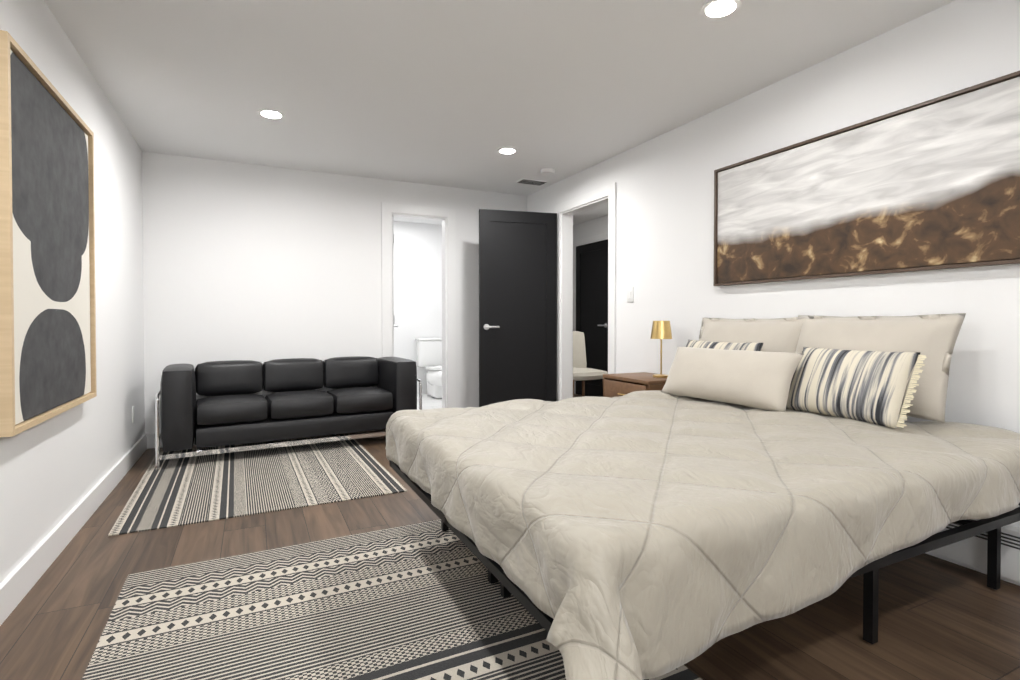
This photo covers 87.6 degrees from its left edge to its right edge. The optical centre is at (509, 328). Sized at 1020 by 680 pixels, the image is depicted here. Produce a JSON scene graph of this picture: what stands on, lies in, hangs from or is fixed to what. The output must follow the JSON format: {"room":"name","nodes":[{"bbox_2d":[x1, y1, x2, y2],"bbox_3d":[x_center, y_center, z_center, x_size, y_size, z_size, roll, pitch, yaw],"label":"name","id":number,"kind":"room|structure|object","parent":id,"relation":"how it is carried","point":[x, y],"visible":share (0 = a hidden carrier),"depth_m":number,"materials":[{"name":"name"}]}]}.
{"room":"bedroom","nodes":[
{"label":"bedroom","id":0,"kind":"room"},
{"bbox_2d":[0,0,147,583],"bbox_3d":[-1.975,-0.200,2.083,0.120,2.450,9.540,0,1,-26],"label":"wall","id":1,"kind":"structure","parent":0,"point":[47,468],"depth_m":3.06,"materials":[{"name":"white paint"}]},
{"bbox_2d":[0,30,96,436],"bbox_3d":[-1.990,-0.331,2.318,0.055,1.395,1.100,0,1,-26],"label":"framed artwork","id":2,"kind":"object","parent":1,"relation":"attached to","point":[47,305],"visible":1,"depth_m":2.16,"materials":[{"name":"brown wood"}]},
{"bbox_2d":[132,406,134,422],"bbox_3d":[-2.810,0.637,3.968,0.008,0.120,0.075,0,1,-26],"label":"electrical outlet plate","id":3,"kind":"object","parent":1,"relation":"attached to","point":[133,414],"visible":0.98,"depth_m":3.95,"materials":[{"name":"white plastic"}]},
{"bbox_2d":[144,152,527,432],"bbox_3d":[-1.456,-0.246,5.211,3.540,2.450,0.120,0,1,-26],"label":"wall","id":4,"kind":"structure","parent":0,"point":[200,260],"depth_m":4.87,"materials":[{"name":"white paint"}]},
{"bbox_2d":[392,217,397,356],"bbox_3d":[-1.272,-0.094,5.695,0.152,2.108,0.552,0,1,-14],"label":"bathroom door","id":5,"kind":"structure","parent":4,"relation":"in","point":[393,315],"depth_m":5.43,"materials":[{"name":"white wood"}]},
{"bbox_2d":[417,394,441,409],"bbox_3d":[-1.355,0.959,6.455,2.350,0.006,2.000,0,1,-26],"label":"bathroom tile floor","id":6,"kind":"structure","parent":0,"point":[429,402],"depth_m":6.86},
{"bbox_2d":[415,338,441,398],"bbox_3d":[-0.989,0.536,7.332,0.460,0.805,0.690,0,1,-26],"label":"toilet","id":7,"kind":"object","parent":6,"relation":"on","point":[429,354],"visible":0.58,"depth_m":7.39,"materials":[{"name":"ceramic"}]},
{"bbox_2d":[44,0,955,224],"bbox_3d":[0.339,-1.491,3.184,5.260,0.100,9.540,0,1,-26],"label":"ceiling","id":8,"kind":"structure","parent":0,"point":[453,93],"depth_m":2.98,"materials":[{"name":"paint"}]},
{"bbox_2d":[257,109,284,118],"bbox_3d":[-1.607,-1.443,3.577,0.169,0.008,0.169,0,1,19],"label":"recessed light","id":9,"kind":"object","parent":8,"relation":"in","point":[266,113],"depth_m":3.57,"materials":[{"name":"white plastic"}]},
{"bbox_2d":[497,147,517,153],"bbox_3d":[-0.022,-1.454,4.344,0.169,0.008,0.169,0,1,19],"label":"recessed light","id":10,"kind":"object","parent":8,"relation":"in","point":[504,150],"depth_m":4.32,"materials":[{"name":"white plastic"}]},
{"bbox_2d":[515,178,548,185],"bbox_3d":[0.218,-1.467,5.316,0.300,0.010,0.160,0,1,-26],"label":"air vent","id":11,"kind":"object","parent":8,"relation":"in","point":[523,180],"depth_m":5.30,"materials":[{"name":"white plastic"}]},
{"bbox_2d":[541,168,554,175],"bbox_3d":[0.347,-1.449,4.911,0.129,0.035,0.129,-1,1,-32],"label":"smoke detector","id":12,"kind":"object","parent":8,"relation":"in","point":[546,171],"depth_m":4.87,"materials":[{"name":"white plastic"}]},
{"bbox_2d":[700,0,740,19],"bbox_3d":[0.937,-1.425,2.364,0.169,0.008,0.169,0,1,19],"label":"recessed light","id":13,"kind":"object","parent":8,"relation":"in","point":[715,9],"depth_m":2.36,"materials":[{"name":"white plastic"}]},
{"bbox_2d":[0,394,1019,679],"bbox_3d":[0.339,1.058,3.221,5.260,0.100,9.540,0,1,-26],"label":"floor","id":14,"kind":"structure","parent":0,"point":[938,618],"depth_m":1.95,"materials":[{"name":"brown wood"}]},
{"bbox_2d":[108,434,406,535],"bbox_3d":[-1.730,0.996,3.775,1.500,0.008,1.860,0,1,-27],"label":"area rug","id":15,"kind":"object","parent":14,"relation":"on","point":[187,490],"visible":0.81,"depth_m":3.43,"materials":[{"name":"grey fabric"}]},
{"bbox_2d":[155,356,421,469],"bbox_3d":[-1.804,0.622,4.516,1.973,0.718,0.699,0,1,-30],"label":"sofa","id":16,"kind":"object","parent":15,"relation":"on","point":[233,409],"visible":0.98,"depth_m":4.32,"materials":[{"name":"black leather"}]},
{"bbox_2d":[82,519,702,679],"bbox_3d":[-0.314,1.029,1.494,1.620,0.008,2.400,0,1,-27],"label":"rug","id":17,"kind":"object","parent":14,"relation":"on","point":[424,601],"visible":0.77,"depth_m":1.86,"materials":[{"name":"grey fabric"}]},
{"bbox_2d":[573,331,607,396],"bbox_3d":[0.772,0.497,6.127,0.530,0.940,0.578,0,1,-26],"label":"chair","id":18,"kind":"object","parent":14,"relation":"on","point":[582,372],"visible":0.44,"depth_m":6.30,"materials":[{"name":"fabric"}]},
{"bbox_2d":[603,372,666,397],"bbox_3d":[0.969,0.670,3.815,0.413,0.660,0.510,0,1,-26],"label":"nightstand","id":19,"kind":"object","parent":14,"relation":"on","point":[618,384],"visible":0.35,"depth_m":3.75,"materials":[{"name":"brown wood"}]},
{"bbox_2d":[650,321,671,377],"bbox_3d":[1.070,0.141,3.762,0.150,0.397,0.150,0,1,-26],"label":"table lamp","id":20,"kind":"object","parent":19,"relation":"on","point":[661,330],"visible":0.94,"depth_m":3.71,"materials":[{"name":"gold metal"}]},
{"bbox_2d":[385,313,1019,679],"bbox_3d":[0.729,0.474,2.212,2.242,1.078,1.912,0,1,-26],"label":"bed","id":21,"kind":"object","parent":14,"relation":"on","point":[733,476],"visible":1,"depth_m":1.60,"materials":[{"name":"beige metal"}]},
{"bbox_2d":[699,317,813,352],"bbox_3d":[1.393,0.151,3.157,0.186,0.460,0.780,17,-7,-25],"label":"pillow","id":22,"kind":"object","parent":21,"relation":"on","point":[788,335],"depth_m":3.01,"materials":[{"name":"beige fabric"}]},
{"bbox_2d":[791,313,965,422],"bbox_3d":[1.681,0.155,2.547,0.195,0.470,0.780,18,-7,-23],"label":"pillow","id":23,"kind":"object","parent":21,"relation":"on","point":[935,336],"depth_m":2.33,"materials":[{"name":"beige fabric"}]},
{"bbox_2d":[528,0,1019,527],"bbox_3d":[1.321,-0.224,3.745,0.120,2.450,9.420,0,1,-26],"label":"wall","id":24,"kind":"structure","parent":0,"point":[665,182],"depth_m":2.92,"materials":[{"name":"white paint"}]},
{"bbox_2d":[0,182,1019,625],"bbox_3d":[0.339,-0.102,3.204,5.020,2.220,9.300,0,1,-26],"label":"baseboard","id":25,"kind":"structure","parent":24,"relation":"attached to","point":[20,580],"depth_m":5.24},
{"bbox_2d":[479,209,556,406],"bbox_3d":[0.086,-0.086,5.183,0.787,2.108,0.152,0,1,-15],"label":"door","id":26,"kind":"structure","parent":24,"relation":"in","point":[517,304],"depth_m":5.16,"materials":[{"name":"black wood"}]},
{"bbox_2d":[576,239,607,396],"bbox_3d":[1.107,-0.116,7.254,0.096,2.108,0.790,0,1,-26],"label":"hall door","id":27,"kind":"structure","parent":24,"relation":"in","point":[592,291],"depth_m":7.23,"materials":[{"name":"black wood"}]},
{"bbox_2d":[627,287,633,301],"bbox_3d":[0.973,-0.278,4.309,0.013,0.120,0.075,0,1,-26],"label":"switch plate","id":28,"kind":"object","parent":24,"relation":"attached to","point":[630,294],"visible":1,"depth_m":4.30,"materials":[{"name":"white plastic"}]},
{"bbox_2d":[713,71,1019,285],"bbox_3d":[1.741,-0.646,2.681,0.040,0.755,1.790,0,1,-26],"label":"framed artwork","id":29,"kind":"object","parent":24,"relation":"attached to","point":[933,184],"visible":1,"depth_m":2.54},
{"bbox_2d":[929,519,1019,582],"bbox_3d":[2.229,0.901,1.662,0.069,0.200,1.850,0,1,-26],"label":"baseboard heater","id":30,"kind":"object","parent":24,"relation":"attached to","point":[971,551],"depth_m":2.18,"materials":[{"name":"white painted metal"}]}
]}

